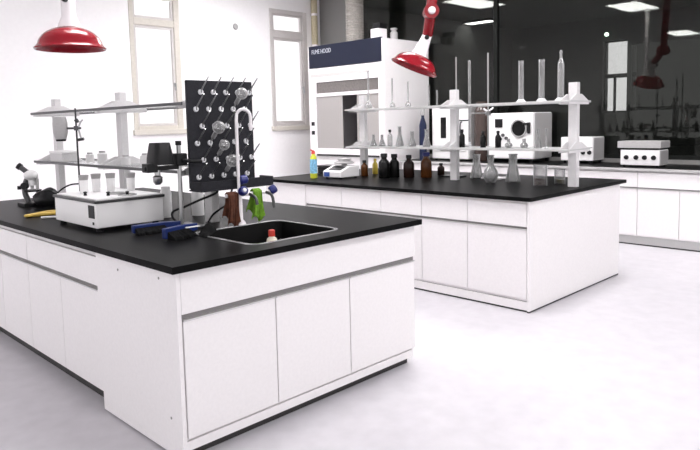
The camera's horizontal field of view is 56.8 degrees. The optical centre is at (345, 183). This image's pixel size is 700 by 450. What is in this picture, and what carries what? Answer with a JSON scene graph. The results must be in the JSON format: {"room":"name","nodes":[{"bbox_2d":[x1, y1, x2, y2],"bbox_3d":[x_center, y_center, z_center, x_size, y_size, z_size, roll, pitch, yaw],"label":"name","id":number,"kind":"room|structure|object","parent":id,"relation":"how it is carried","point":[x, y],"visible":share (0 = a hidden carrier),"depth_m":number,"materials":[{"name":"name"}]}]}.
{"room":"chemistry laboratory","nodes":[
{"label":"chemistry laboratory","id":0,"kind":"room"},
{"bbox_2d":[0,0,319,201],"bbox_3d":[-4.888,-0.959,7.242,12.800,3.600,0.220,-7,8,-45],"label":"wall","id":1,"kind":"structure","parent":0,"point":[210,46],"depth_m":8.75,"materials":[{"name":"white paint"}]},
{"bbox_2d":[128,0,186,134],"bbox_3d":[-2.680,-1.701,9.247,0.860,2.000,0.110,-7,8,-45],"label":"window","id":2,"kind":"structure","parent":1,"relation":"in","point":[171,23],"depth_m":9.30,"materials":[{"name":"beige wood"}]},
{"bbox_2d":[269,8,309,130],"bbox_3d":[-0.936,-1.904,10.977,0.890,2.000,0.110,-7,8,-45],"label":"window","id":3,"kind":"structure","parent":1,"relation":"in","point":[279,35],"depth_m":11.00,"materials":[{"name":"beige wood"}]},
{"bbox_2d":[0,243,699,449],"bbox_3d":[-0.510,1.202,2.981,12.660,0.100,12.200,-7,8,-45],"label":"floor","id":4,"kind":"structure","parent":0,"point":[613,363],"depth_m":3.42,"materials":[{"name":"plastic"}]},
{"bbox_2d":[0,225,43,358],"bbox_3d":[-1.723,0.596,4.805,1.536,0.819,0.990,-7,8,-45],"label":"base cabinet","id":5,"kind":"object","parent":4,"relation":"on","point":[15,304],"visible":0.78,"depth_m":4.10,"materials":[{"name":"white laminate"}]},
{"bbox_2d":[26,233,103,396],"bbox_3d":[-1.023,0.646,4.104,1.536,0.819,0.993,-7,8,-45],"label":"base cabinet","id":6,"kind":"object","parent":4,"relation":"on","point":[62,277],"visible":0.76,"depth_m":3.54,"materials":[{"name":"white laminate"}]},
{"bbox_2d":[95,226,414,449],"bbox_3d":[-0.405,0.690,3.483,1.542,0.819,0.757,-7,8,-45],"label":"base cabinet","id":7,"kind":"object","parent":4,"relation":"on","point":[202,359],"visible":0.77,"depth_m":3.02,"materials":[{"name":"white laminate"}]},
{"bbox_2d":[266,182,306,205],"bbox_3d":[-0.049,0.337,7.146,1.568,0.819,0.620,-7,8,-45],"label":"base cabinet","id":8,"kind":"object","parent":4,"relation":"on","point":[287,193],"visible":0.05,"depth_m":6.52,"materials":[{"name":"white laminate"}]},
{"bbox_2d":[311,0,318,46],"bbox_3d":[-0.507,-1.443,11.318,0.124,3.600,0.124,-7,8,-45],"label":"pipe","id":9,"kind":"object","parent":4,"relation":"on","point":[314,22],"visible":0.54,"depth_m":11.15,"materials":[{"name":"beige paint"}]},
{"bbox_2d":[305,185,342,209],"bbox_3d":[0.343,0.365,6.747,1.576,0.819,0.500,-7,8,-45],"label":"base cabinet","id":10,"kind":"object","parent":4,"relation":"on","point":[328,197],"visible":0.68,"depth_m":6.16,"materials":[{"name":"white laminate"}]},
{"bbox_2d":[341,187,381,214],"bbox_3d":[0.693,0.390,6.398,1.576,0.819,0.490,-7,8,-45],"label":"base cabinet","id":11,"kind":"object","parent":4,"relation":"on","point":[353,199],"visible":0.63,"depth_m":5.81,"materials":[{"name":"white laminate"}]},
{"bbox_2d":[308,37,429,172],"bbox_3d":[0.354,-0.836,10.043,1.041,2.592,1.578,-7,8,-45],"label":"fume hood","id":12,"kind":"object","parent":4,"relation":"on","point":[340,73],"visible":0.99,"depth_m":9.55,"materials":[{"name":"white metal"}]},
{"bbox_2d":[345,0,363,41],"bbox_3d":[0.141,-2.629,10.126,0.400,1.045,0.400,-7,8,-45],"label":"duct","id":13,"kind":"object","parent":12,"relation":"on","point":[354,11],"visible":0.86,"depth_m":10.02,"materials":[{"name":"silver metal"}]},
{"bbox_2d":[371,22,386,37],"bbox_3d":[0.485,-2.187,9.375,0.180,0.250,0.170,-7,8,-45],"label":"storage box","id":14,"kind":"object","parent":12,"relation":"on","point":[379,29],"visible":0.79,"depth_m":9.31,"materials":[{"name":"white plastic"}]},
{"bbox_2d":[390,28,397,38],"bbox_3d":[0.701,-2.154,9.374,0.110,0.175,0.108,-7,8,-45],"label":"glass jar","id":15,"kind":"object","parent":12,"relation":"on","point":[394,34],"visible":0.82,"depth_m":9.33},
{"bbox_2d":[380,191,423,289],"bbox_3d":[1.025,0.414,6.066,1.576,0.819,0.450,-7,8,-45],"label":"base cabinet","id":16,"kind":"object","parent":4,"relation":"on","point":[400,204],"visible":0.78,"depth_m":5.43,"materials":[{"name":"white laminate"}]},
{"bbox_2d":[402,162,444,170],"bbox_3d":[1.339,0.094,9.386,0.731,0.819,0.750,-7,8,-45],"label":"base cabinet","id":17,"kind":"object","parent":4,"relation":"on","point":[417,166],"visible":0.13,"depth_m":9.13,"materials":[{"name":"white laminate"}]},
{"bbox_2d":[421,194,468,299],"bbox_3d":[1.342,0.437,5.748,1.576,0.819,0.450,-7,8,-45],"label":"base cabinet","id":18,"kind":"object","parent":4,"relation":"on","point":[445,218],"visible":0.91,"depth_m":5.19,"materials":[{"name":"white laminate"}]},
{"bbox_2d":[444,164,499,173],"bbox_3d":[1.907,0.134,8.818,0.731,0.819,0.860,-7,8,-45],"label":"base cabinet","id":19,"kind":"object","parent":4,"relation":"on","point":[463,168],"visible":0.14,"depth_m":8.49,"materials":[{"name":"white laminate"}]},
{"bbox_2d":[467,197,526,311],"bbox_3d":[1.681,0.461,5.409,1.576,0.819,0.510,-7,8,-45],"label":"base cabinet","id":20,"kind":"object","parent":4,"relation":"on","point":[497,229],"visible":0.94,"depth_m":4.85,"materials":[{"name":"white laminate"}]},
{"bbox_2d":[273,168,626,201],"bbox_3d":[0.812,-0.028,6.268,1.680,0.030,3.100,-7,8,-45],"label":"countertop","id":21,"kind":"structure","parent":20,"relation":"on","point":[524,190],"depth_m":5.65,"materials":[{"name":"black stone"}]},
{"bbox_2d":[310,149,316,177],"bbox_3d":[-0.328,-0.202,6.644,0.077,0.299,0.077,-7,8,-45],"label":"bottle","id":22,"kind":"object","parent":21,"relation":"on","point":[313,160],"visible":1,"depth_m":6.62,"materials":[{"name":"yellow plastic"}]},
{"bbox_2d":[317,164,331,173],"bbox_3d":[-0.177,-0.157,7.231,0.170,0.092,0.240,-7,8,-45],"label":"case","id":23,"kind":"object","parent":21,"relation":"on","point":[321,168],"visible":0.45,"depth_m":7.20,"materials":[{"name":"black plastic"}]},
{"bbox_2d":[323,158,358,178],"bbox_3d":[-0.040,-0.153,6.596,0.288,0.197,0.260,-7,8,-45],"label":"lab balance","id":24,"kind":"object","parent":21,"relation":"on","point":[341,171],"visible":1,"depth_m":6.53,"materials":[{"name":"white plastic"}]},
{"bbox_2d":[361,160,367,175],"bbox_3d":[0.196,-0.158,6.761,0.076,0.165,0.075,-7,8,-45],"label":"bottle","id":25,"kind":"object","parent":21,"relation":"on","point":[364,167],"visible":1,"depth_m":6.73,"materials":[{"name":"orange glass"}]},
{"bbox_2d":[372,159,377,173],"bbox_3d":[0.320,-0.185,7.011,0.060,0.165,0.059,-7,8,-45],"label":"plastic bottle","id":26,"kind":"object","parent":21,"relation":"on","point":[374,165],"visible":1,"depth_m":6.99,"materials":[{"name":"yellow plastic"}]},
{"bbox_2d":[378,153,389,177],"bbox_3d":[0.385,-0.175,6.467,0.112,0.245,0.111,-7,8,-45],"label":"bottle","id":27,"kind":"object","parent":21,"relation":"on","point":[383,165],"visible":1,"depth_m":6.43,"materials":[{"name":"black glass"}]},
{"bbox_2d":[389,154,399,177],"bbox_3d":[0.491,-0.178,6.523,0.104,0.235,0.103,-7,8,-45],"label":"bottle","id":28,"kind":"object","parent":21,"relation":"on","point":[394,163],"visible":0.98,"depth_m":6.48,"materials":[{"name":"black glass"}]},
{"bbox_2d":[403,155,413,177],"bbox_3d":[0.632,-0.171,6.467,0.108,0.225,0.107,-7,8,-45],"label":"bottle","id":29,"kind":"object","parent":21,"relation":"on","point":[408,166],"visible":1,"depth_m":6.43,"materials":[{"name":"brown glass"}]},
{"bbox_2d":[421,152,431,177],"bbox_3d":[0.799,-0.183,6.421,0.110,0.250,0.109,-7,8,-45],"label":"bottle","id":30,"kind":"object","parent":21,"relation":"on","point":[426,164],"visible":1,"depth_m":6.38,"materials":[{"name":"orange glass"}]},
{"bbox_2d":[437,163,444,175],"bbox_3d":[0.978,-0.144,6.637,0.072,0.125,0.071,-7,8,-45],"label":"bottle","id":31,"kind":"object","parent":21,"relation":"on","point":[440,170],"visible":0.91,"depth_m":6.61,"materials":[{"name":"brown glass"}]},
{"bbox_2d":[440,57,467,176],"bbox_3d":[1.072,-0.647,6.383,0.159,1.170,0.242,-7,8,-45],"label":"stand","id":32,"kind":"object","parent":21,"relation":"on","point":[447,175],"visible":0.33,"depth_m":6.32,"materials":[{"name":"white metal"}]},
{"bbox_2d":[345,82,590,186],"bbox_3d":[1.004,-0.450,6.062,0.374,0.840,2.480,-7,8,-45],"label":"shelf","id":33,"kind":"object","parent":21,"relation":"on","point":[574,98],"visible":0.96,"depth_m":5.91,"materials":[{"name":"white metal"}]},
{"bbox_2d":[459,129,464,146],"bbox_3d":[1.078,-0.416,5.992,0.052,0.165,0.052,-7,8,-45],"label":"bottle","id":34,"kind":"object","parent":33,"relation":"on","point":[461,136],"visible":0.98,"depth_m":5.97,"materials":[{"name":"black glass"}]},
{"bbox_2d":[480,131,485,147],"bbox_3d":[1.238,-0.397,5.832,0.052,0.150,0.052,-7,8,-45],"label":"bottle","id":35,"kind":"object","parent":33,"relation":"on","point":[482,137],"visible":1,"depth_m":5.81,"materials":[{"name":"black glass"}]},
{"bbox_2d":[495,131,500,147],"bbox_3d":[1.348,-0.389,5.723,0.052,0.150,0.052,-7,8,-45],"label":"bottle","id":36,"kind":"object","parent":33,"relation":"on","point":[497,137],"visible":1,"depth_m":5.70,"materials":[{"name":"black glass"}]},
{"bbox_2d":[517,61,525,101],"bbox_3d":[1.496,-0.863,5.518,0.084,0.355,0.084,-7,8,-45],"label":"cylinder","id":37,"kind":"object","parent":33,"relation":"on","point":[518,100],"visible":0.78,"depth_m":5.51,"materials":[{"name":"white"}]},
{"bbox_2d":[537,59,546,100],"bbox_3d":[1.630,-0.851,5.384,0.091,0.350,0.091,-7,8,-45],"label":"cylinder","id":38,"kind":"object","parent":33,"relation":"on","point":[539,99],"visible":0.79,"depth_m":5.37,"materials":[{"name":"white"}]},
{"bbox_2d":[554,52,563,100],"bbox_3d":[1.749,-0.872,5.261,0.099,0.410,0.099,-7,8,-45],"label":"cylinder","id":39,"kind":"object","parent":33,"relation":"on","point":[557,98],"visible":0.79,"depth_m":5.25,"materials":[{"name":"white"}]},
{"bbox_2d":[470,154,482,178],"bbox_3d":[1.255,-0.163,6.205,0.124,0.230,0.124,-7,8,-45],"label":"flask","id":40,"kind":"object","parent":21,"relation":"on","point":[471,177],"visible":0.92,"depth_m":6.19,"materials":[{"name":"clear glass"}]},
{"bbox_2d":[470,53,505,179],"bbox_3d":[1.335,-0.627,6.068,0.194,1.177,0.280,-7,8,-45],"label":"stand","id":41,"kind":"object","parent":21,"relation":"on","point":[487,112],"visible":0.92,"depth_m":6.08,"materials":[{"name":"white metal"}]},
{"bbox_2d":[468,60,471,153],"bbox_3d":[1.166,-0.712,6.090,0.050,0.870,0.027,-7,8,-45],"label":"burette","id":42,"kind":"object","parent":41,"relation":"attached to","point":[470,144],"visible":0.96,"depth_m":6.09,"materials":[{"name":"clear glass"}]},
{"bbox_2d":[483,155,497,182],"bbox_3d":[1.290,-0.128,5.754,0.132,0.245,0.132,-7,8,-45],"label":"flask","id":43,"kind":"object","parent":21,"relation":"on","point":[496,178],"visible":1,"depth_m":5.74,"materials":[{"name":"clear glass"}]},
{"bbox_2d":[505,154,520,182],"bbox_3d":[1.488,-0.136,5.755,0.132,0.250,0.132,-7,8,-45],"label":"flask","id":44,"kind":"object","parent":21,"relation":"on","point":[506,180],"visible":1,"depth_m":5.74,"materials":[{"name":"clear glass"}]},
{"bbox_2d":[533,165,547,185],"bbox_3d":[1.619,-0.066,5.387,0.121,0.175,0.121,-7,8,-45],"label":"beaker","id":45,"kind":"object","parent":21,"relation":"on","point":[536,181],"visible":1,"depth_m":5.36,"materials":[{"name":"clear glass"}]},
{"bbox_2d":[554,168,564,184],"bbox_3d":[1.816,-0.058,5.492,0.097,0.130,0.097,-7,8,-45],"label":"beaker","id":46,"kind":"object","parent":21,"relation":"on","point":[558,181],"visible":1,"depth_m":5.47,"materials":[{"name":"clear glass"}]},
{"bbox_2d":[499,166,563,176],"bbox_3d":[2.514,0.178,8.210,0.731,0.819,0.860,-7,8,-45],"label":"base cabinet","id":47,"kind":"object","parent":4,"relation":"on","point":[540,171],"visible":0.12,"depth_m":7.91,"materials":[{"name":"white laminate"}]},
{"bbox_2d":[527,184,619,312],"bbox_3d":[1.873,0.474,5.223,1.572,0.820,0.020,-7,8,-45],"label":"end panel","id":48,"kind":"object","parent":4,"relation":"on","point":[573,239],"visible":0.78,"depth_m":5.11,"materials":[{"name":"white laminate"}]},
{"bbox_2d":[563,168,638,244],"bbox_3d":[3.121,0.221,7.603,0.731,0.819,0.860,-7,8,-45],"label":"base cabinet","id":49,"kind":"object","parent":4,"relation":"on","point":[628,190],"visible":0.36,"depth_m":7.14,"materials":[{"name":"white laminate"}]},
{"bbox_2d":[637,171,699,251],"bbox_3d":[3.729,0.265,6.995,0.731,0.819,0.860,-7,8,-45],"label":"base cabinet","id":50,"kind":"object","parent":4,"relation":"on","point":[668,203],"visible":0.99,"depth_m":6.82,"materials":[{"name":"white laminate"}]},
{"bbox_3d":[-2.249,0.558,5.331,1.536,0.819,0.500,-7,8,-45],"label":"base cabinet","id":51,"kind":"object","parent":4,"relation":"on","visible":0},
{"bbox_2d":[0,188,421,274],"bbox_3d":[-1.292,0.204,4.322,1.600,0.030,3.300,-7,8,-45],"label":"countertop","id":52,"kind":"structure","parent":51,"relation":"on","point":[151,251],"depth_m":3.40,"materials":[{"name":"black stone"}]},
{"bbox_2d":[15,163,41,206],"bbox_3d":[-2.342,0.006,4.804,0.150,0.320,0.154,-7,8,-45],"label":"microscope","id":53,"kind":"object","parent":52,"relation":"on","point":[31,179],"visible":0.96,"depth_m":4.78,"materials":[{"name":"black plastic"}]},
{"bbox_2d":[24,210,55,217],"bbox_3d":[-1.952,0.199,4.243,0.285,0.025,0.178,-7,8,-45],"label":"tongs","id":54,"kind":"object","parent":52,"relation":"on","point":[48,212],"visible":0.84,"depth_m":4.21,"materials":[{"name":"yellow wood"}]},
{"bbox_2d":[32,183,78,205],"bbox_3d":[-2.139,0.084,4.749,0.333,0.164,0.191,2,6,30],"label":"cover","id":55,"kind":"object","parent":52,"relation":"on","point":[45,197],"visible":0.88,"depth_m":4.72,"materials":[{"name":"black plastic"}]},
{"bbox_2d":[67,108,83,190],"bbox_3d":[-1.800,-0.147,4.301,0.090,0.695,0.179,-7,8,-45],"label":"stand","id":56,"kind":"object","parent":52,"relation":"on","point":[76,120],"visible":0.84,"depth_m":4.25,"materials":[{"name":"black metal"}]},
{"bbox_2d":[52,116,67,140],"bbox_3d":[-1.871,-0.360,4.249,0.092,0.168,0.092,-7,8,-45],"label":"plastic jar","id":57,"kind":"object","parent":56,"relation":"attached to","point":[59,124],"visible":1,"depth_m":4.21,"materials":[{"name":"white plastic"}]},
{"bbox_2d":[53,188,164,231],"bbox_3d":[-1.398,0.136,3.819,0.416,0.205,0.581,-7,8,-45],"label":"bath","id":58,"kind":"object","parent":52,"relation":"on","point":[102,209],"visible":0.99,"depth_m":3.64,"materials":[{"name":"white metal"}]},
{"bbox_2d":[78,175,88,193],"bbox_3d":[-1.543,0.006,3.817,0.059,0.109,0.059,-7,8,-45],"label":"beaker","id":59,"kind":"object","parent":58,"relation":"on","point":[83,179],"visible":0.91,"depth_m":3.80,"materials":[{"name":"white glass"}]},
{"bbox_2d":[79,180,87,193],"bbox_3d":[-1.542,0.008,3.817,0.051,0.105,0.051,-7,8,-45],"label":"cup","id":60,"kind":"object","parent":59,"relation":"on","point":[83,184],"depth_m":3.80,"materials":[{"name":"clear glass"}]},
{"bbox_2d":[90,173,100,191],"bbox_3d":[-1.504,-0.003,3.905,0.059,0.109,0.059,-7,8,-45],"label":"beaker","id":61,"kind":"object","parent":58,"relation":"on","point":[95,177],"visible":1,"depth_m":3.89,"materials":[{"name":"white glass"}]},
{"bbox_2d":[92,179,100,191],"bbox_3d":[-1.504,-0.001,3.905,0.051,0.105,0.051,-7,8,-45],"label":"cup","id":62,"kind":"object","parent":61,"relation":"on","point":[96,187],"depth_m":3.89,"materials":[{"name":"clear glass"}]},
{"bbox_2d":[105,173,114,190],"bbox_3d":[-1.422,-0.007,3.922,0.059,0.109,0.059,-7,8,-45],"label":"beaker","id":63,"kind":"object","parent":58,"relation":"on","point":[110,177],"visible":0.98,"depth_m":3.90,"materials":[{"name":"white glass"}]},
{"bbox_2d":[106,178,114,190],"bbox_3d":[-1.422,-0.005,3.922,0.051,0.105,0.051,-7,8,-45],"label":"cup","id":64,"kind":"object","parent":63,"relation":"on","point":[110,182],"depth_m":3.90,"materials":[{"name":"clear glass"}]},
{"bbox_2d":[125,172,134,190],"bbox_3d":[-1.300,-0.009,3.920,0.059,0.109,0.059,-7,8,-45],"label":"beaker","id":65,"kind":"object","parent":58,"relation":"on","point":[130,177],"visible":0.99,"depth_m":3.90,"materials":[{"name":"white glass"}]},
{"bbox_2d":[126,177,134,190],"bbox_3d":[-1.300,-0.007,3.920,0.051,0.105,0.051,-7,8,-45],"label":"cup","id":66,"kind":"object","parent":65,"relation":"on","point":[130,181],"depth_m":3.90,"materials":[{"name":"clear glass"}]},
{"bbox_2d":[30,92,219,222],"bbox_3d":[-1.581,-0.232,4.562,0.374,0.805,2.330,-7,8,-45],"label":"shelf","id":67,"kind":"object","parent":52,"relation":"on","point":[120,106],"visible":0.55,"depth_m":4.50,"materials":[{"name":"white painted metal"},{"name":"grey laminate"}]},
{"bbox_2d":[49,150,76,161],"bbox_3d":[-2.212,-0.214,5.086,0.130,0.082,0.250,-7,8,-45],"label":"storage box","id":68,"kind":"object","parent":67,"relation":"on","point":[62,155],"visible":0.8,"depth_m":5.01,"materials":[{"name":"white plastic"}]},
{"bbox_2d":[85,152,94,162],"bbox_3d":[-1.901,-0.192,4.818,0.060,0.075,0.059,-7,8,-45],"label":"plastic jar","id":69,"kind":"object","parent":67,"relation":"on","point":[89,156],"visible":1,"depth_m":4.80,"materials":[{"name":"white plastic"}]},
{"bbox_2d":[97,151,107,163],"bbox_3d":[-1.753,-0.189,4.669,0.068,0.090,0.067,-7,8,-45],"label":"plastic jar","id":70,"kind":"object","parent":67,"relation":"on","point":[101,156],"visible":0.88,"depth_m":4.64,"materials":[{"name":"white plastic"}]},
{"bbox_2d":[121,155,130,164],"bbox_3d":[-1.505,-0.160,4.437,0.060,0.065,0.059,-7,8,-45],"label":"plastic jar","id":71,"kind":"object","parent":67,"relation":"on","point":[125,160],"visible":1,"depth_m":4.41,"materials":[{"name":"white plastic"}]},
{"bbox_2d":[140,153,146,165],"bbox_3d":[-1.336,-0.161,4.323,0.066,0.080,0.065,-7,8,-45],"label":"plastic jar","id":72,"kind":"object","parent":67,"relation":"on","point":[143,158],"visible":0.63,"depth_m":4.29,"materials":[{"name":"white plastic"}]},
{"bbox_2d":[185,76,272,192],"bbox_3d":[-0.669,-0.273,3.725,0.500,0.663,0.154,-7,8,-45],"label":"drying rack","id":73,"kind":"object","parent":67,"relation":"attached to","point":[207,102],"visible":0.84,"depth_m":3.69,"materials":[{"name":"black plastic"}]},
{"bbox_2d":[211,121,224,138],"bbox_3d":[-0.716,-0.297,3.612,0.072,0.102,0.107,-7,8,-45],"label":"flask","id":74,"kind":"object","parent":73,"relation":"hanging from","point":[216,121],"visible":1,"depth_m":3.59,"materials":[{"name":"clear glass"}]},
{"bbox_2d":[225,154,235,171],"bbox_3d":[-0.653,-0.114,3.688,0.072,0.102,0.107,-7,8,-45],"label":"flask","id":75,"kind":"object","parent":73,"relation":"hanging from","point":[231,154],"visible":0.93,"depth_m":3.66,"materials":[{"name":"clear glass"}]},
{"bbox_2d":[189,175,272,192],"bbox_3d":[-0.652,0.000,3.741,0.500,0.055,0.125,-7,8,-45],"label":"drip tray","id":76,"kind":"object","parent":73,"relation":"on","point":[202,184],"depth_m":3.66,"materials":[{"name":"black plastic"}]},
{"bbox_2d":[234,88,247,104],"bbox_3d":[-0.604,-0.498,3.712,0.068,0.098,0.103,-7,8,-45],"label":"flask","id":77,"kind":"object","parent":73,"relation":"hanging from","point":[238,88],"visible":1,"depth_m":3.69,"materials":[{"name":"clear glass"}]},
{"bbox_2d":[131,221,180,235],"bbox_3d":[-0.995,0.237,3.457,0.270,0.048,0.100,-5,7,-37],"label":"brush","id":78,"kind":"object","parent":52,"relation":"on","point":[156,227],"visible":0.84,"depth_m":3.43,"materials":[{"name":"blue plastic"}]},
{"bbox_2d":[160,186,171,217],"bbox_3d":[-1.119,0.116,4.037,0.070,0.190,0.069,-7,8,-45],"label":"plastic jar","id":79,"kind":"object","parent":52,"relation":"on","point":[167,200],"visible":0.83,"depth_m":4.01,"materials":[{"name":"white plastic"}]},
{"bbox_2d":[142,141,203,228],"bbox_3d":[-0.939,0.012,3.545,0.302,0.482,0.213,-7,8,-45],"label":"overhead stirrer","id":80,"kind":"object","parent":52,"relation":"on","point":[160,153],"visible":0.88,"depth_m":3.51,"materials":[{"name":"black metal"}]},
{"bbox_2d":[162,223,199,240],"bbox_3d":[-0.810,0.244,3.293,0.104,0.058,0.240,2,6,28],"label":"brush","id":81,"kind":"object","parent":52,"relation":"on","point":[183,231],"visible":1,"depth_m":3.25,"materials":[{"name":"blue plastic"}]},
{"bbox_2d":[171,191,218,220],"bbox_3d":[-0.864,0.137,3.714,0.279,0.195,0.087,-2,5,-3],"label":"hose","id":82,"kind":"object","parent":52,"relation":"on","point":[216,192],"visible":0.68,"depth_m":3.73,"materials":[{"name":"black plastic"}]},
{"bbox_2d":[191,192,203,215],"bbox_3d":[-0.934,0.117,4.093,0.076,0.170,0.075,-7,8,-45],"label":"plastic jar","id":83,"kind":"object","parent":52,"relation":"on","point":[197,208],"visible":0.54,"depth_m":4.06,"materials":[{"name":"white plastic"}]},
{"bbox_2d":[197,223,217,237],"bbox_3d":[-0.725,0.236,3.397,0.067,0.050,0.301,-1,5,4],"label":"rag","id":84,"kind":"object","parent":52,"relation":"on","point":[207,229],"visible":1,"depth_m":3.37,"materials":[{"name":"black fabric"}]},
{"bbox_2d":[207,189,232,222],"bbox_3d":[-0.723,0.131,3.751,0.159,0.187,0.026,-4,6,-25],"label":"cable","id":85,"kind":"object","parent":52,"relation":"on","point":[222,207],"visible":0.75,"depth_m":3.73,"materials":[{"name":"black plastic"}]},
{"bbox_2d":[225,108,277,224],"bbox_3d":[-0.529,-0.100,3.691,0.356,0.659,0.108,-7,8,-45],"label":"tap","id":86,"kind":"object","parent":52,"relation":"on","point":[243,179],"visible":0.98,"depth_m":3.64,"materials":[{"name":"white metal"}]},
{"bbox_2d":[222,191,240,225],"bbox_3d":[-0.640,0.149,3.629,0.081,0.204,0.082,-7,8,-45],"label":"hanging cloth","id":87,"kind":"object","parent":86,"relation":"hanging from","point":[231,207],"visible":1,"depth_m":3.62,"materials":[{"name":"brown fabric"}]},
{"bbox_2d":[246,188,264,220],"bbox_3d":[-0.522,0.125,3.745,0.086,0.193,0.082,-7,8,-45],"label":"hanging cloth","id":88,"kind":"object","parent":86,"relation":"hanging from","point":[258,211],"visible":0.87,"depth_m":3.74,"materials":[{"name":"green fabric"}]},
{"bbox_2d":[195,220,337,244],"bbox_3d":[-0.415,0.371,3.428,0.591,0.242,0.549,-7,8,-45],"label":"sink","id":89,"kind":"object","parent":52,"relation":"in","point":[254,234],"visible":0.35,"depth_m":3.65,"materials":[{"name":"black"}]},
{"bbox_2d":[266,229,276,241],"bbox_3d":[-0.366,0.369,3.243,0.062,0.276,0.061,-7,8,-45],"label":"squeeze bottle","id":90,"kind":"object","parent":89,"relation":"in","point":[271,233],"visible":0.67,"depth_m":3.22,"materials":[{"name":"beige plastic"}]},
{"bbox_3d":[4.992,0.355,5.731,0.731,0.819,1.000,-7,8,-45],"label":"upper cabinet","id":91,"kind":"object","parent":4,"relation":"on","visible":0},
{"bbox_2d":[400,157,699,172],"bbox_3d":[3.190,-0.196,7.472,0.764,0.030,6.060,-7,8,-45],"label":"countertop","id":92,"kind":"structure","parent":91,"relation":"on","point":[683,168],"depth_m":7.67,"materials":[{"name":"black plastic"}]},
{"bbox_2d":[419,109,426,159],"bbox_3d":[1.101,-0.699,9.213,0.104,0.740,0.103,-7,8,-45],"label":"bottle","id":93,"kind":"object","parent":92,"relation":"on","point":[422,133],"visible":0.75,"depth_m":9.17,"materials":[{"name":"blue plastic"}]},
{"bbox_2d":[432,105,475,160],"bbox_3d":[1.585,-0.718,9.143,0.509,0.770,0.610,-7,8,-45],"label":"oven","id":94,"kind":"object","parent":92,"relation":"on","point":[440,117],"visible":0.56,"depth_m":9.02,"materials":[{"name":"white metal"},{"name":"black glass"}]},
{"bbox_2d":[474,101,489,160],"bbox_3d":[1.856,-0.704,8.764,0.224,0.800,0.222,-7,8,-45],"label":"jar","id":95,"kind":"object","parent":92,"relation":"on","point":[480,120],"visible":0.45,"depth_m":8.68,"materials":[{"name":"brown glass"}]},
{"bbox_2d":[489,112,551,162],"bbox_3d":[2.270,-0.606,8.501,0.520,0.635,0.678,-7,8,-45],"label":"oven","id":96,"kind":"object","parent":92,"relation":"on","point":[513,127],"visible":0.88,"depth_m":8.29,"materials":[{"name":"white metal"}]},
{"bbox_2d":[561,136,603,163],"bbox_3d":[2.913,-0.413,7.978,0.334,0.320,0.412,-7,8,-45],"label":"instrument","id":97,"kind":"object","parent":92,"relation":"on","point":[596,143],"visible":0.74,"depth_m":7.82,"materials":[{"name":"white metal"}]},
{"bbox_2d":[618,140,669,167],"bbox_3d":[3.291,-0.327,7.160,0.292,0.285,0.460,-7,8,-45],"label":"hotplate","id":98,"kind":"object","parent":92,"relation":"on","point":[633,152],"visible":1,"depth_m":7.05,"materials":[{"name":"white metal"}]},
{"bbox_2d":[363,6,511,150],"bbox_3d":[6.192,-1.424,9.493,6.280,3.600,12.600,-7,8,-45],"label":"wall","id":99,"kind":"structure","parent":0,"point":[450,39],"depth_m":14.36,"materials":[{"name":"black glass"}]},
{"bbox_2d":[363,0,699,29],"bbox_3d":[6.152,-3.199,9.326,6.280,0.026,12.200,-7,8,-45],"label":"ceiling","id":100,"kind":"structure","parent":99,"relation":"attached to","point":[513,14],"depth_m":12.85,"materials":[{"name":"paint"}]},
{"bbox_2d":[319,0,699,164],"bbox_3d":[3.928,-1.161,7.248,0.120,3.600,12.200,-7,8,-45],"label":"wall","id":101,"kind":"structure","parent":0,"point":[332,12],"depth_m":11.10,"materials":[{"name":"grey paint"}]},
{"bbox_2d":[429,0,699,159],"bbox_3d":[3.109,-1.664,7.987,0.060,2.700,8.510,-7,8,-45],"label":"window","id":102,"kind":"structure","parent":101,"relation":"in","point":[495,2],"depth_m":8.95,"materials":[{"name":"black"}]},
{"bbox_2d":[512,5,699,154],"bbox_3d":[8.521,-1.695,11.802,0.300,3.600,12.200,-7,8,-45],"label":"wall","id":103,"kind":"structure","parent":0,"point":[663,98],"depth_m":14.03,"materials":[{"name":"black glass"}]},
{"bbox_2d":[604,39,635,111],"bbox_3d":[6.024,-2.344,14.173,0.160,1.560,0.740,-7,8,-45],"label":"window","id":104,"kind":"structure","parent":103,"relation":"in","point":[620,75],"depth_m":14.33,"materials":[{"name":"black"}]},
{"bbox_3d":[1.632,-2.757,5.016,19.200,0.100,12.450,-7,8,-45],"label":"ceiling","id":105,"kind":"structure","parent":0,"visible":0},
{"bbox_2d":[33,0,106,52],"bbox_3d":[-2.149,-1.822,4.949,0.528,1.577,0.528,-7,8,-45],"label":"extraction arm","id":106,"kind":"object","parent":105,"relation":"hanging from","point":[68,36],"visible":1,"depth_m":4.93},
{"bbox_2d":[33,26,106,52],"bbox_3d":[-2.133,-1.123,5.015,0.528,0.173,0.528,-7,8,-45],"label":"hood","id":107,"kind":"object","parent":106,"relation":"attached to","point":[59,39],"depth_m":4.87,"materials":[{"name":"red metal"}]},
{"bbox_2d":[392,0,438,77],"bbox_3d":[0.714,-1.896,6.113,0.455,1.777,0.648,-7,8,-45],"label":"extraction arm","id":108,"kind":"object","parent":105,"relation":"hanging from","point":[417,61],"visible":1,"depth_m":6.12},
{"bbox_2d":[392,52,436,77],"bbox_3d":[0.663,-1.142,6.253,0.455,0.252,0.455,-7,8,-45],"label":"hood","id":109,"kind":"object","parent":108,"relation":"attached to","point":[418,62],"depth_m":6.12,"materials":[{"name":"red metal"}]},
{"bbox_2d":[462,17,492,24],"bbox_3d":[2.953,-3.548,14.208,0.360,0.050,0.710,-7,8,-45],"label":"ceiling light","id":110,"kind":"object","parent":105,"relation":"attached to","point":[484,20],"visible":0.8,"depth_m":14.16,"materials":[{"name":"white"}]},
{"bbox_2d":[466,20,492,24],"bbox_3d":[2.953,-3.536,14.210,0.300,0.015,0.650,-7,8,-45],"label":"diffuser","id":111,"kind":"object","parent":110,"relation":"attached to","point":[471,22],"depth_m":14.20,"materials":[{"name":"white plastic"}]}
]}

